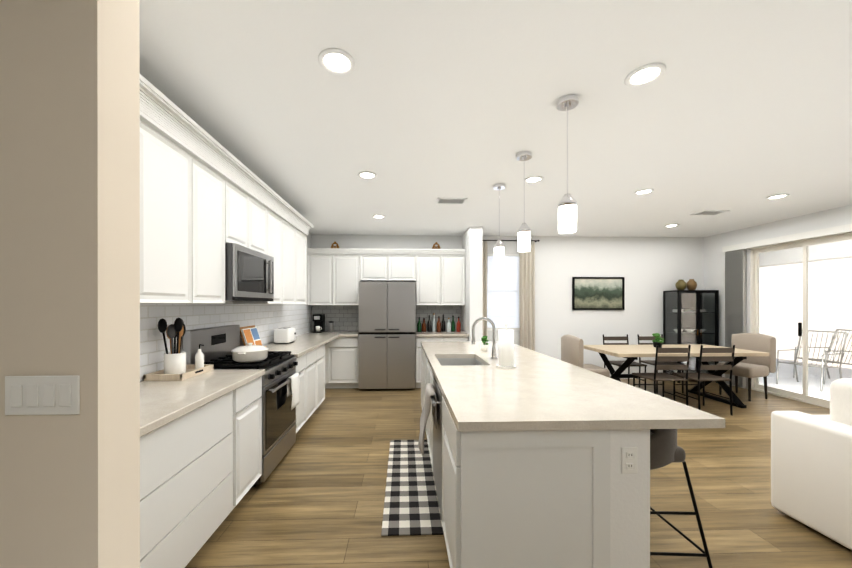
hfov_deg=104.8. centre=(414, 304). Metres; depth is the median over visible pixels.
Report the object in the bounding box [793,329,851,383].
patio chair
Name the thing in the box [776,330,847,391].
patio chair
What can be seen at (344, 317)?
tile backsplash
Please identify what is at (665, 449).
stool
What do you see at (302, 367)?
base cabinet
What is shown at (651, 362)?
dining chair
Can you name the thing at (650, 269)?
wall
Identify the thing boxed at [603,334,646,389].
dining chair
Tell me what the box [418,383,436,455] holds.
towel
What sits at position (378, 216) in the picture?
recessed light
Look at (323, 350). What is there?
base cabinet
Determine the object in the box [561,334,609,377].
chair
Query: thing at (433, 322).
bottle
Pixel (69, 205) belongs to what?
wall
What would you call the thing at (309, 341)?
countertop
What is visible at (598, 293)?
picture frame
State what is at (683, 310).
display cabinet
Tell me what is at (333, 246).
decor
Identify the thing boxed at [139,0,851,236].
ceiling
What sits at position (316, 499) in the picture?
floor
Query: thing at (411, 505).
rug
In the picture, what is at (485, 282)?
curtain
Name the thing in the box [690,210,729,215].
ceiling vent
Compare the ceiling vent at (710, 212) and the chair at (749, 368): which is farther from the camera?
the chair at (749, 368)
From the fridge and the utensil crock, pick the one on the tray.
the utensil crock
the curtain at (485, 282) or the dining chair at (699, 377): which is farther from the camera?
the curtain at (485, 282)
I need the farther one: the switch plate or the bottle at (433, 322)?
the bottle at (433, 322)
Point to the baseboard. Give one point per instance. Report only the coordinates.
(643, 378)
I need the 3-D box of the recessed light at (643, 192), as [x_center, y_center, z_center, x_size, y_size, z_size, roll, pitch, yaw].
[2.612,-1.283,3.737,0.192,0.011,0.192,0,0,-2]
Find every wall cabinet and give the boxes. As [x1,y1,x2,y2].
[140,74,313,303]
[306,248,465,304]
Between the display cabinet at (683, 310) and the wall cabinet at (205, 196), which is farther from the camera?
the display cabinet at (683, 310)
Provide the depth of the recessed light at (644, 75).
1.83 m
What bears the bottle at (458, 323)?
on the base cabinet at (436, 336)
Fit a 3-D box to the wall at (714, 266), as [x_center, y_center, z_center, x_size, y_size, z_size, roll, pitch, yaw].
[5.754,0.062,2.394,0.150,2.700,7.800,0,0,-2]
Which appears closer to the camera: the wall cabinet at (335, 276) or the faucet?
the faucet
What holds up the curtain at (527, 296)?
hanging from the curtain rod
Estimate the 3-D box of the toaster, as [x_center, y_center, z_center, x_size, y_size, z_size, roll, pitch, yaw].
[-1.654,0.393,4.211,0.202,0.192,0.280,0,0,-2]
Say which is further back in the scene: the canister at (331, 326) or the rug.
the canister at (331, 326)
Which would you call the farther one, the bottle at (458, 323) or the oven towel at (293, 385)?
the bottle at (458, 323)
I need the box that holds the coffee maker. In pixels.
[312,314,324,332]
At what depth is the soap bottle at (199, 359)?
2.39 m
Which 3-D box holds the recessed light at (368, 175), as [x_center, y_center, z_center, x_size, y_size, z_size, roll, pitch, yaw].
[-0.465,-1.282,3.254,0.192,0.011,0.192,0,0,-2]
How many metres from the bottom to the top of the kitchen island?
0.880 m
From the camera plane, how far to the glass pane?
7.81 m
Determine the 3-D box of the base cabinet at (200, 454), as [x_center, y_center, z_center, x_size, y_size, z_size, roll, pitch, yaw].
[-1.440,0.973,1.622,0.611,0.880,0.930,0,0,-2]
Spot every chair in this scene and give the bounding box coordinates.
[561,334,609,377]
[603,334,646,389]
[632,345,690,404]
[637,334,683,393]
[672,345,734,415]
[717,333,775,400]
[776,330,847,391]
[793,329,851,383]
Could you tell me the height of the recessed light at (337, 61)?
0.011 m
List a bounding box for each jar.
[675,280,686,289]
[687,279,696,289]
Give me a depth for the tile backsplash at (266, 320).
2.87 m
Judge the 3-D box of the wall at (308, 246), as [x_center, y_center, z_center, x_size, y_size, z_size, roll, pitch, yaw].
[-1.892,0.061,3.645,0.150,2.700,5.095,0,0,-2]
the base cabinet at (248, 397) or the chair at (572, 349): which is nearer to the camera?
the base cabinet at (248, 397)
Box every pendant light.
[493,183,504,262]
[517,151,531,251]
[557,95,577,233]
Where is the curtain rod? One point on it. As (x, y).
(511, 240)
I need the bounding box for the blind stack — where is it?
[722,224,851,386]
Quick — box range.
[183,325,300,486]
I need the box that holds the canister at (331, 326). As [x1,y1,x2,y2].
[329,321,333,331]
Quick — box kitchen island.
[421,349,649,567]
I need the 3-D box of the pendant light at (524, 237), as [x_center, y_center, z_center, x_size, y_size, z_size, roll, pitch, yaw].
[0.942,-0.874,2.813,0.124,0.827,0.124,0,0,-2]
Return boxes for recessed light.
[318,48,354,75]
[358,171,376,179]
[372,215,384,218]
[525,176,542,183]
[624,63,665,87]
[634,189,653,194]
[664,224,678,227]
[766,194,788,199]
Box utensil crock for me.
[158,318,185,373]
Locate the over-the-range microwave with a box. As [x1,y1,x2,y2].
[225,243,273,300]
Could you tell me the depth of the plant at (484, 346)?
3.46 m
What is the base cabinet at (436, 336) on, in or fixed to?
on the floor
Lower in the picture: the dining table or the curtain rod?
the dining table
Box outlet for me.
[621,447,636,473]
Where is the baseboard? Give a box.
[610,373,745,387]
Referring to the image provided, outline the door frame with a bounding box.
[750,232,851,408]
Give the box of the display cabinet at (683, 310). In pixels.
[663,290,718,382]
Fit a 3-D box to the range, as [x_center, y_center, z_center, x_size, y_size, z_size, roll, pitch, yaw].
[-1.442,0.804,2.888,0.675,1.215,0.756,0,0,-2]
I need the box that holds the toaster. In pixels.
[274,327,295,343]
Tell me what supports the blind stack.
attached to the wall at (714, 266)
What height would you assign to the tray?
0.040 m
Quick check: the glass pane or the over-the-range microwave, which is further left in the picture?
the over-the-range microwave
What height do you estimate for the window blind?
1.388 m
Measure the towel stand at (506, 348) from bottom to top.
0.349 m
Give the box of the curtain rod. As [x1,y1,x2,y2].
[483,240,539,242]
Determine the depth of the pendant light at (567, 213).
2.04 m
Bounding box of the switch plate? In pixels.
[5,375,79,414]
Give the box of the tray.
[144,364,213,380]
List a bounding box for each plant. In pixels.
[480,336,488,350]
[652,333,663,347]
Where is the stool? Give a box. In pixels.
[650,429,712,567]
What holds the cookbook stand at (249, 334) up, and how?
on the countertop at (309, 341)
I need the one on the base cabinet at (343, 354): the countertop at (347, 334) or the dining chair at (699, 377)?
the countertop at (347, 334)
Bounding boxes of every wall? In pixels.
[0,0,139,567]
[140,232,310,381]
[311,235,703,373]
[462,226,482,340]
[704,204,851,388]
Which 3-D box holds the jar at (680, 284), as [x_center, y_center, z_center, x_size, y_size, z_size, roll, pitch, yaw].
[4.927,-0.364,6.058,0.170,0.200,0.170,0,0,-2]
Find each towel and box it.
[287,373,299,409]
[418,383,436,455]
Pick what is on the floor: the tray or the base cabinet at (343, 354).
the base cabinet at (343, 354)
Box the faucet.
[472,317,496,358]
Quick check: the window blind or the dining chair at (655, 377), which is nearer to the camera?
the dining chair at (655, 377)
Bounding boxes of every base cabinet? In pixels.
[140,391,235,567]
[236,375,262,504]
[294,355,307,432]
[308,347,319,418]
[320,343,327,403]
[328,339,358,387]
[415,331,468,387]
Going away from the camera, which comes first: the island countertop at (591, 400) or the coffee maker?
the island countertop at (591, 400)
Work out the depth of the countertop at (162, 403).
1.84 m
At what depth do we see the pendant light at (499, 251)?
3.51 m
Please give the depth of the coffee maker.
5.77 m
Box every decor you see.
[331,241,338,247]
[432,242,440,248]
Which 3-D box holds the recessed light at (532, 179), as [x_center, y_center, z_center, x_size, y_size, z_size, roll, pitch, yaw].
[1.224,-1.283,3.368,0.192,0.011,0.192,0,0,-2]
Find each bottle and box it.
[195,344,203,369]
[432,313,435,331]
[457,317,460,331]
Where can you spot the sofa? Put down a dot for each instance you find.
(811, 471)
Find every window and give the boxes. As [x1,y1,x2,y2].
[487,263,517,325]
[488,263,519,330]
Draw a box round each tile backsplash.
[140,304,311,380]
[312,305,461,330]
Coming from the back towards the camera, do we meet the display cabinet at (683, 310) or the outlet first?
the display cabinet at (683, 310)
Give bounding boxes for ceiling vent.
[436,198,466,203]
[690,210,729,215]
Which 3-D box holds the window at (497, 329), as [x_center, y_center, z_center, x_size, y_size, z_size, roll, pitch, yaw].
[1.651,-0.235,6.195,0.728,1.435,0.110,0,0,-2]
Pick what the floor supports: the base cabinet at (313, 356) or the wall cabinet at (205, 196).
the base cabinet at (313, 356)
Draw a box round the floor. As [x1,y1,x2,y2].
[185,379,851,567]
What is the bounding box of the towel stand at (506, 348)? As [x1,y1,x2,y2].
[496,323,515,368]
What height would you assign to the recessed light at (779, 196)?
0.011 m
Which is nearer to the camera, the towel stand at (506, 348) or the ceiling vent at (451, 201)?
the towel stand at (506, 348)
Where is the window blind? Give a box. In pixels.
[487,254,519,327]
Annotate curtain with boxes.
[483,241,487,339]
[519,241,534,350]
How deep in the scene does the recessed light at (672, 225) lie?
5.33 m
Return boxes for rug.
[381,440,443,535]
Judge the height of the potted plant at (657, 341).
0.216 m
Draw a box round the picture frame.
[572,277,624,309]
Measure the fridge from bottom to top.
1.785 m
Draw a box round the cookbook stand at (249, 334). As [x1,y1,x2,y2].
[240,325,265,346]
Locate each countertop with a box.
[140,369,264,438]
[264,331,343,358]
[340,331,358,338]
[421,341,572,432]
[461,341,724,432]
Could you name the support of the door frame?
attached to the wall at (714, 266)
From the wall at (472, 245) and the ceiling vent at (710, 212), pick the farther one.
the wall at (472, 245)
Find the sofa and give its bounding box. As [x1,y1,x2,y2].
[771,378,851,549]
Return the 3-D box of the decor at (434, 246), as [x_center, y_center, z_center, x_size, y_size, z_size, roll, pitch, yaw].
[0.399,-1.058,5.938,0.156,0.158,0.108,0,0,-2]
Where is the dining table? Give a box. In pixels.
[583,344,768,407]
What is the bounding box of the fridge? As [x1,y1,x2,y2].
[358,282,415,388]
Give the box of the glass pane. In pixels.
[759,239,851,399]
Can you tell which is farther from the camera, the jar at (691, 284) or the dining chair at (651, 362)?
the jar at (691, 284)

